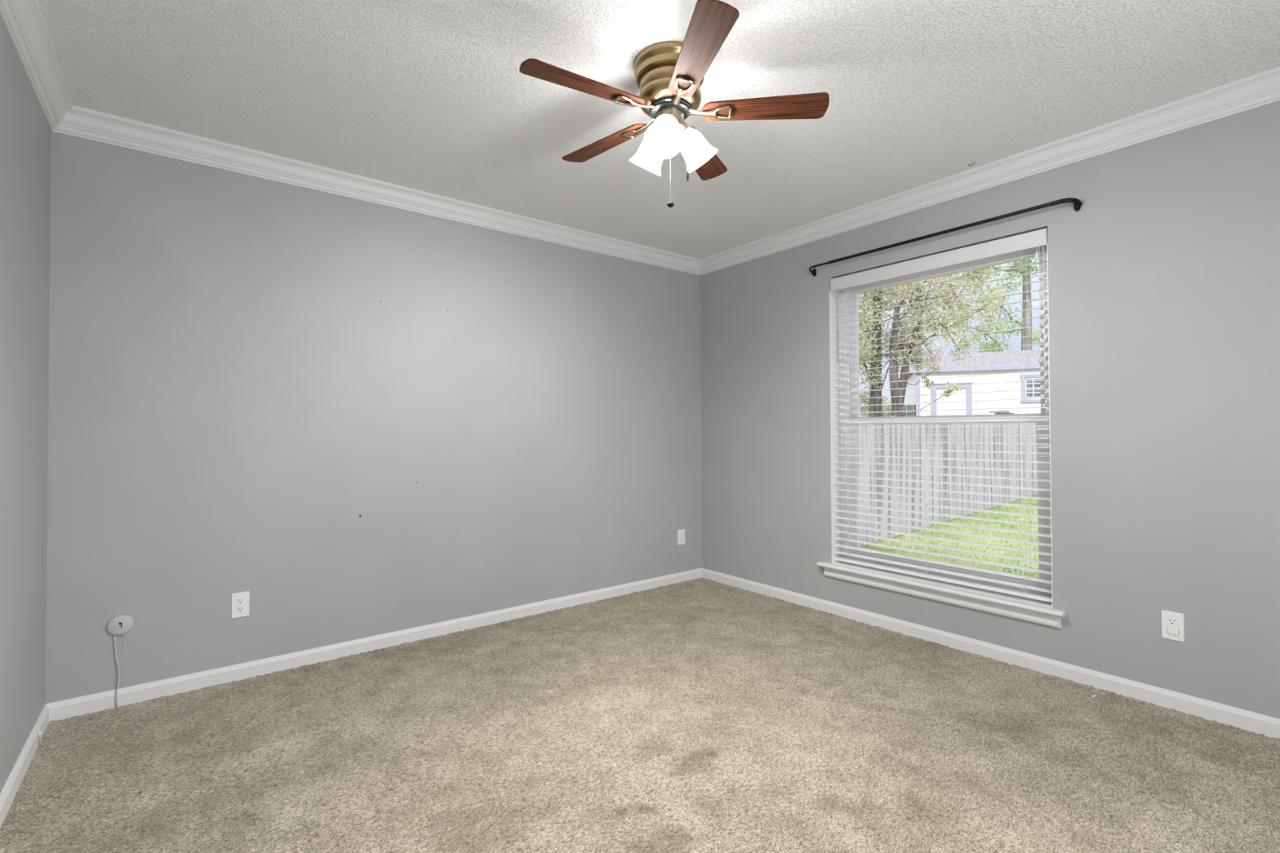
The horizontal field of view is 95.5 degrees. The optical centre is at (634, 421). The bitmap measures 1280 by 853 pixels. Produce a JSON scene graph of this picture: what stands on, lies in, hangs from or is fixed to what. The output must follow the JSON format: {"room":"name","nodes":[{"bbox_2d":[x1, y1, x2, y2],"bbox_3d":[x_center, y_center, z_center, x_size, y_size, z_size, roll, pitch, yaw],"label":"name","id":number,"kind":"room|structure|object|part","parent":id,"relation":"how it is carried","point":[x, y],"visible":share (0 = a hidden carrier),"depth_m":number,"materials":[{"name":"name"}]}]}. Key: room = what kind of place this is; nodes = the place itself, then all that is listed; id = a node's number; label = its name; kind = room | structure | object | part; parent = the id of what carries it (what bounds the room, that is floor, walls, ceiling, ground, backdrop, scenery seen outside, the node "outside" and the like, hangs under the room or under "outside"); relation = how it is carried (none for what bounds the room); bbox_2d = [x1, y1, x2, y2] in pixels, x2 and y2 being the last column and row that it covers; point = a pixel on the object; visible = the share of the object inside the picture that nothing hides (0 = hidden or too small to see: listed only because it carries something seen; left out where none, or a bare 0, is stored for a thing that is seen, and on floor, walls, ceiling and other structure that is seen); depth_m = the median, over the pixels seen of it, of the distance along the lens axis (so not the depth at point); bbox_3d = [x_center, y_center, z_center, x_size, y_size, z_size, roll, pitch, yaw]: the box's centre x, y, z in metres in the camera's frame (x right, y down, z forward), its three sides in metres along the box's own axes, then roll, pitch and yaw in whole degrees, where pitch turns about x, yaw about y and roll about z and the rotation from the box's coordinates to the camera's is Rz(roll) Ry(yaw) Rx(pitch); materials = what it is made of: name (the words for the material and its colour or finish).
{"room":"empty bedroom","nodes":[
{"label":"empty bedroom","id":0,"kind":"room"},
{"bbox_2d":[0,14,51,793],"bbox_3d":[-1.083,-0.069,0.547,0.200,2.640,4.300,0,-1,-38],"label":"wall","id":1,"kind":"structure","parent":0,"point":[25,133],"depth_m":1.92,"materials":[{"name":"grey paint"}]},
{"bbox_2d":[0,703,48,828],"bbox_3d":[-1.056,1.123,0.674,0.013,0.080,4.100,0,-1,-38],"label":"baseboard","id":2,"kind":"structure","parent":1,"relation":"attached to","point":[11,788],"depth_m":1.91,"materials":[{"name":"white paint"}]},
{"bbox_2d":[0,0,72,131],"bbox_3d":[-1.044,-1.238,0.724,0.068,0.099,4.100,0,-1,-38],"label":"crown molding","id":3,"kind":"structure","parent":1,"relation":"attached to","point":[24,22],"depth_m":1.92,"materials":[{"name":"white paint"}]},
{"bbox_2d":[45,131,702,703],"bbox_3d":[-1.044,-0.029,3.427,3.800,2.640,0.201,0,-1,-38],"label":"wall","id":4,"kind":"structure","parent":0,"point":[357,419],"depth_m":2.91,"materials":[{"name":"grey paint"}]},
{"bbox_2d":[106,614,133,707],"bbox_3d":[-2.140,0.996,2.417,0.086,0.381,0.020,0,-1,-38],"label":"phone jack","id":5,"kind":"object","parent":4,"relation":"attached to","point":[121,624],"visible":1,"depth_m":2.41,"materials":[{"name":"white plastic"}]},
{"bbox_2d":[231,591,249,618],"bbox_3d":[-1.817,0.844,2.680,0.070,0.114,0.007,0,-1,-38],"label":"wall outlet","id":6,"kind":"object","parent":4,"relation":"attached to","point":[240,602],"visible":1,"depth_m":2.68,"materials":[{"name":"white plastic"}]},
{"bbox_2d":[235,605,244,613],"bbox_3d":[-1.816,0.864,2.678,0.034,0.029,0.003,0,-1,-38],"label":"socket","id":7,"kind":"object","parent":6,"relation":"attached to","point":[239,609],"depth_m":2.68,"materials":[{"name":"white plastic"}]},
{"bbox_2d":[235,597,244,604],"bbox_3d":[-1.816,0.825,2.678,0.034,0.029,0.003,0,-1,-38],"label":"socket","id":8,"kind":"object","parent":6,"relation":"attached to","point":[238,600],"depth_m":2.68,"materials":[{"name":"white plastic"}]},
{"bbox_2d":[45,568,702,721],"bbox_3d":[-0.895,1.160,3.388,3.600,0.080,0.013,0,-1,-38],"label":"baseboard","id":9,"kind":"structure","parent":4,"relation":"attached to","point":[90,704],"depth_m":2.88,"materials":[{"name":"white paint"}]},
{"bbox_2d":[53,105,700,275],"bbox_3d":[-0.887,-1.200,3.400,3.600,0.099,0.068,0,-1,-38],"label":"crown molding","id":10,"kind":"structure","parent":4,"relation":"attached to","point":[77,122],"depth_m":2.91,"materials":[{"name":"white paint"}]},
{"bbox_2d":[677,528,684,545],"bbox_3d":[0.353,0.866,4.367,0.070,0.114,0.008,0,-1,-38],"label":"wall outlet","id":11,"kind":"object","parent":4,"relation":"attached to","point":[681,533],"visible":1,"depth_m":4.36,"materials":[{"name":"white plastic"}]},
{"bbox_2d":[680,532,683,542],"bbox_3d":[0.354,0.865,4.365,0.034,0.068,0.004,0,-1,-38],"label":"socket","id":12,"kind":"object","parent":11,"relation":"attached to","point":[681,533],"depth_m":4.36,"materials":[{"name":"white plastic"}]},
{"bbox_2d":[0,577,1279,852],"bbox_3d":[0.360,1.208,1.774,3.608,0.108,4.108,0,-1,-38],"label":"floor","id":13,"kind":"structure","parent":0,"point":[701,715],"depth_m":2.03,"materials":[{"name":"beige carpet"}]},
{"bbox_2d":[38,732,41,745],"bbox_3d":[-2.164,1.156,2.116,0.010,0.052,0.010,0,-1,-38],"label":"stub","id":14,"kind":"object","parent":13,"relation":"on","point":[39,733],"visible":1,"depth_m":2.11,"materials":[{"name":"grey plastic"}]},
{"bbox_2d":[37,0,1279,259],"bbox_3d":[0.902,-1.365,1.100,4.000,0.150,6.300,0,-1,-38],"label":"ceiling","id":15,"kind":"structure","parent":0,"point":[433,96],"depth_m":2.17,"materials":[{"name":"white paint"}]},
{"bbox_2d":[519,0,829,207],"bbox_3d":[0.098,-1.018,2.073,1.040,0.510,1.040,0,-1,-38],"label":"ceiling fan","id":16,"kind":"object","parent":15,"relation":"hanging from","point":[669,75],"visible":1,"depth_m":1.99,"materials":[{"name":"brown wood"}]},
{"bbox_3d":[-0.162,-1.107,1.912,0.434,0.006,0.120,2,10,-29],"label":"blade","id":17,"kind":"part","parent":16,"relation":"part of","materials":[{"name":"brown wood"}]},
{"bbox_3d":[-0.114,-1.097,2.296,0.434,0.006,0.120,0,11,43],"label":"blade","id":18,"kind":"part","parent":16,"relation":"part of","materials":[{"name":"brown wood"}]},
{"bbox_3d":[0.050,-0.979,2.140,0.130,0.153,0.144,0,-1,-38],"label":"lamp shade","id":19,"kind":"part","parent":16,"relation":"part of","materials":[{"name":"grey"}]},
{"bbox_3d":[0.102,-0.982,1.960,0.138,0.153,0.132,0,-1,-38],"label":"lamp shade","id":20,"kind":"part","parent":16,"relation":"part of","materials":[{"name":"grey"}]},
{"bbox_3d":[0.105,-1.004,1.991,0.046,0.088,0.072,0,-1,2],"label":"bulb","id":21,"kind":"part","parent":16,"relation":"part of","materials":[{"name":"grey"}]},
{"bbox_3d":[0.114,-1.051,2.021,0.053,0.056,0.053,0,-1,-38],"label":"lamp arm","id":22,"kind":"part","parent":16,"relation":"part of","materials":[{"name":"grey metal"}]},
{"bbox_3d":[0.127,-0.901,2.068,0.002,0.233,0.002,0,-1,-38],"label":"pull chain","id":23,"kind":"part","parent":16,"relation":"part of","materials":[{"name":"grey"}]},
{"bbox_3d":[0.128,-0.773,2.066,0.025,0.022,0.025,0,-1,-38],"label":"pull knob","id":24,"kind":"part","parent":16,"relation":"part of","materials":[{"name":"black"}]},
{"bbox_3d":[0.175,-1.050,2.083,0.054,0.056,0.053,0,-1,-38],"label":"lamp arm","id":25,"kind":"part","parent":16,"relation":"part of","materials":[{"name":"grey metal"}]},
{"bbox_3d":[0.233,-0.981,2.093,0.141,0.153,0.128,0,-1,-38],"label":"lamp shade","id":26,"kind":"part","parent":16,"relation":"part of","materials":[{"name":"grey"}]},
{"bbox_3d":[0.188,-1.105,1.748,0.120,0.006,0.434,11,-3,-10],"label":"blade","id":27,"kind":"part","parent":16,"relation":"part of","materials":[{"name":"brown wood"}]},
{"bbox_3d":[0.266,-1.089,2.368,0.120,0.006,0.434,-13,-7,24],"label":"blade","id":28,"kind":"part","parent":16,"relation":"part of","materials":[{"name":"brown wood"}]},
{"bbox_3d":[0.453,-1.093,2.030,0.434,0.006,0.120,1,-12,7],"label":"blade","id":29,"kind":"part","parent":16,"relation":"part of","materials":[{"name":"brown wood"}]},
{"bbox_2d":[700,100,1279,719],"bbox_3d":[1.855,-0.047,2.958,0.200,2.640,4.500,0,-1,-38],"label":"wall","id":30,"kind":"structure","parent":0,"point":[1164,282],"depth_m":2.50,"materials":[{"name":"grey paint"}]},
{"bbox_2d":[816,244,1066,628],"bbox_3d":[1.625,0.023,3.211,0.251,1.861,1.286,0,-1,-38],"label":"window","id":31,"kind":"structure","parent":30,"relation":"in","point":[1033,611],"depth_m":3.24,"materials":[{"name":"white plastic"}]},
{"bbox_2d":[830,227,1052,602],"bbox_3d":[1.604,-0.026,3.179,0.072,1.753,1.148,0,-1,-38],"label":"window blind","id":32,"kind":"object","parent":31,"relation":"attached to","point":[1036,238],"visible":0.96,"depth_m":3.08,"materials":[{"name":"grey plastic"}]},
{"bbox_3d":[1.292,0.004,3.546,0.002,1.706,0.002,0,-1,-38],"label":"lift cord","id":33,"kind":"part","parent":32,"relation":"part of","materials":[{"name":"white fabric"}]},
{"bbox_3d":[1.321,-0.003,3.556,0.057,1.692,0.002,0,-1,-38],"label":"ladder cord","id":34,"kind":"part","parent":32,"relation":"part of","materials":[{"name":"white fabric"}]},
{"bbox_3d":[1.465,-0.006,3.371,0.057,1.692,0.002,0,-1,-38],"label":"ladder cord","id":35,"kind":"part","parent":32,"relation":"part of","materials":[{"name":"white fabric"}]},
{"bbox_3d":[1.581,-0.002,3.175,0.002,1.706,0.002,0,-1,-38],"label":"lift cord","id":36,"kind":"part","parent":32,"relation":"part of","materials":[{"name":"white fabric"}]},
{"bbox_3d":[1.610,-0.009,3.185,0.057,1.692,0.002,0,-1,-38],"label":"ladder cord","id":37,"kind":"part","parent":32,"relation":"part of","materials":[{"name":"white fabric"}]},
{"bbox_3d":[1.613,0.843,3.173,0.052,0.016,1.144,0,-1,-38],"label":"rail","id":38,"kind":"part","parent":32,"relation":"part of","materials":[{"name":"white plastic"}]},
{"bbox_3d":[1.754,-0.012,3.000,0.057,1.692,0.002,0,-1,-38],"label":"ladder cord","id":39,"kind":"part","parent":32,"relation":"part of","materials":[{"name":"white fabric"}]},
{"bbox_3d":[1.868,-0.009,2.806,0.002,1.706,0.002,0,-1,-38],"label":"lift cord","id":40,"kind":"part","parent":32,"relation":"part of","materials":[{"name":"white fabric"}]},
{"bbox_3d":[1.897,-0.016,2.816,0.057,1.692,0.002,0,-1,-38],"label":"ladder cord","id":41,"kind":"part","parent":32,"relation":"part of","materials":[{"name":"white fabric"}]},
{"bbox_3d":[1.912,-0.587,2.745,0.002,0.558,0.002,0,-1,-38],"label":"pull cord","id":42,"kind":"part","parent":32,"relation":"part of","materials":[{"name":"white fabric"}]},
{"bbox_3d":[1.923,-0.581,2.731,0.002,0.569,0.002,0,-1,-38],"label":"pull cord","id":43,"kind":"part","parent":32,"relation":"part of","materials":[{"name":"white fabric"}]},
{"bbox_3d":[1.589,0.882,3.168,0.151,0.026,1.286,0,-1,-38],"label":"sill","id":44,"kind":"part","parent":31,"relation":"part of","materials":[{"name":"white paint"}]},
{"bbox_3d":[1.703,-0.430,3.264,0.028,0.875,1.079,0,-1,-38],"label":"sash","id":45,"kind":"part","parent":31,"relation":"part of","materials":[{"name":"white plastic"}]},
{"bbox_3d":[1.672,0.398,3.226,0.038,0.866,1.079,0,-1,-38],"label":"sash","id":46,"kind":"part","parent":31,"relation":"part of","materials":[{"name":"white plastic"}]},
{"bbox_2d":[808,197,1082,276],"bbox_3d":[1.543,-0.965,3.144,0.082,0.055,1.421,0,-1,-38],"label":"curtain rod","id":47,"kind":"object","parent":30,"relation":"attached to","point":[1077,203],"visible":1,"depth_m":2.93,"materials":[{"name":"black metal"}]},
{"bbox_3d":[1.173,-0.965,3.582,0.063,0.027,0.295,0,-1,-25],"label":"thin rod","id":48,"kind":"part","parent":47,"relation":"part of","materials":[{"name":"black metal"}]},
{"bbox_3d":[1.547,-0.982,3.088,0.018,0.020,1.177,0,-1,-38],"label":"thick rod","id":49,"kind":"part","parent":47,"relation":"part of","materials":[{"name":"black metal"}]},
{"bbox_2d":[700,66,1279,275],"bbox_3d":[1.744,-1.218,2.893,0.068,0.099,4.100,0,-1,-38],"label":"crown molding","id":50,"kind":"structure","parent":30,"relation":"attached to","point":[1263,88],"depth_m":2.71,"materials":[{"name":"white paint"}]},
{"bbox_2d":[702,568,1279,738],"bbox_3d":[1.776,1.142,2.876,0.013,0.080,4.100,0,-1,-38],"label":"baseboard","id":51,"kind":"structure","parent":30,"relation":"attached to","point":[1269,726],"depth_m":2.71,"materials":[{"name":"white paint"}]},
{"bbox_2d":[1160,609,1184,642],"bbox_3d":[2.181,0.829,2.358,0.013,0.114,0.070,0,-1,-38],"label":"wall outlet","id":52,"kind":"object","parent":30,"relation":"attached to","point":[1172,623],"visible":1,"depth_m":2.36,"materials":[{"name":"white plastic"}]},
{"bbox_2d":[1166,617,1177,625],"bbox_3d":[2.182,0.809,2.358,0.003,0.029,0.034,0,-1,-38],"label":"socket","id":53,"kind":"object","parent":52,"relation":"attached to","point":[1170,620],"depth_m":2.36,"materials":[{"name":"white plastic"}]},
{"label":"outside","id":54,"kind":"structure","parent":0,"visible":0},
{"bbox_2d":[859,492,1039,577],"bbox_3d":[10.294,1.581,16.527,29.800,0.200,25.000,0,-1,-38],"label":"ground","id":55,"kind":"structure","parent":54,"point":[1011,518],"depth_m":6.67,"materials":[{"name":"plant"}]},
{"bbox_2d":[860,404,915,417],"bbox_3d":[5.866,0.524,14.091,1.928,1.880,0.084,0,-1,14],"label":"fence","id":56,"kind":"object","parent":55,"relation":"on","point":[909,407],"visible":0.1,"depth_m":13.91,"materials":[{"name":"grey wood"}]},
{"bbox_2d":[858,274,959,417],"bbox_3d":[3.806,-1.072,9.240,2.444,4.953,2.346,0,-1,-38],"label":"shade tree","id":57,"kind":"object","parent":55,"relation":"on","point":[875,379],"visible":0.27,"depth_m":9.09,"materials":[{"name":"green plant"}]},
{"bbox_2d":[857,413,1037,546],"bbox_3d":[4.589,0.653,8.312,11.206,1.430,0.070,1,-1,-43],"label":"fence","id":58,"kind":"object","parent":55,"relation":"on","point":[993,430],"visible":0.31,"depth_m":7.79,"materials":[{"name":"white wood"}]},
{"bbox_2d":[884,261,1017,416],"bbox_3d":[4.734,-0.846,8.351,1.949,4.468,1.891,0,-1,-4],"label":"forked tree","id":59,"kind":"object","parent":55,"relation":"on","point":[900,384],"visible":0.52,"depth_m":8.45,"materials":[{"name":"green plant"}]},
{"bbox_2d":[906,349,1040,416],"bbox_3d":[8.809,-0.146,14.571,3.700,3.210,3.200,-1,-1,21],"label":"house","id":60,"kind":"structure","parent":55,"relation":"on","point":[1031,357],"depth_m":13.40,"materials":[{"name":"white"}]},
{"bbox_3d":[6.712,0.151,13.753,0.097,2.610,0.030,-1,-1,21],"label":"corner trim","id":61,"kind":"part","parent":60,"relation":"part of","materials":[{"name":"blue"}]},
{"bbox_3d":[7.360,0.340,13.506,0.605,2.120,0.020,-1,-1,21],"label":"door","id":62,"kind":"part","parent":60,"relation":"part of","materials":[{"name":"white"}]},
{"bbox_3d":[7.357,0.262,13.492,0.900,2.335,0.050,-1,-1,21],"label":"door trim","id":63,"kind":"part","parent":60,"relation":"part of","materials":[{"name":"blue"}]},
{"bbox_3d":[8.999,-0.751,12.872,0.780,0.630,0.045,-1,-1,21],"label":"window trim","id":64,"kind":"part","parent":60,"relation":"part of","materials":[{"name":"blue"}]},
{"bbox_2d":[947,257,1039,352],"bbox_3d":[11.515,-3.020,18.629,4.194,9.054,2.621,0,-1,-24],"label":"tree","id":65,"kind":"object","parent":55,"relation":"on","point":[1026,305],"visible":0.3,"depth_m":18.39,"materials":[{"name":"green plant"}]}
]}

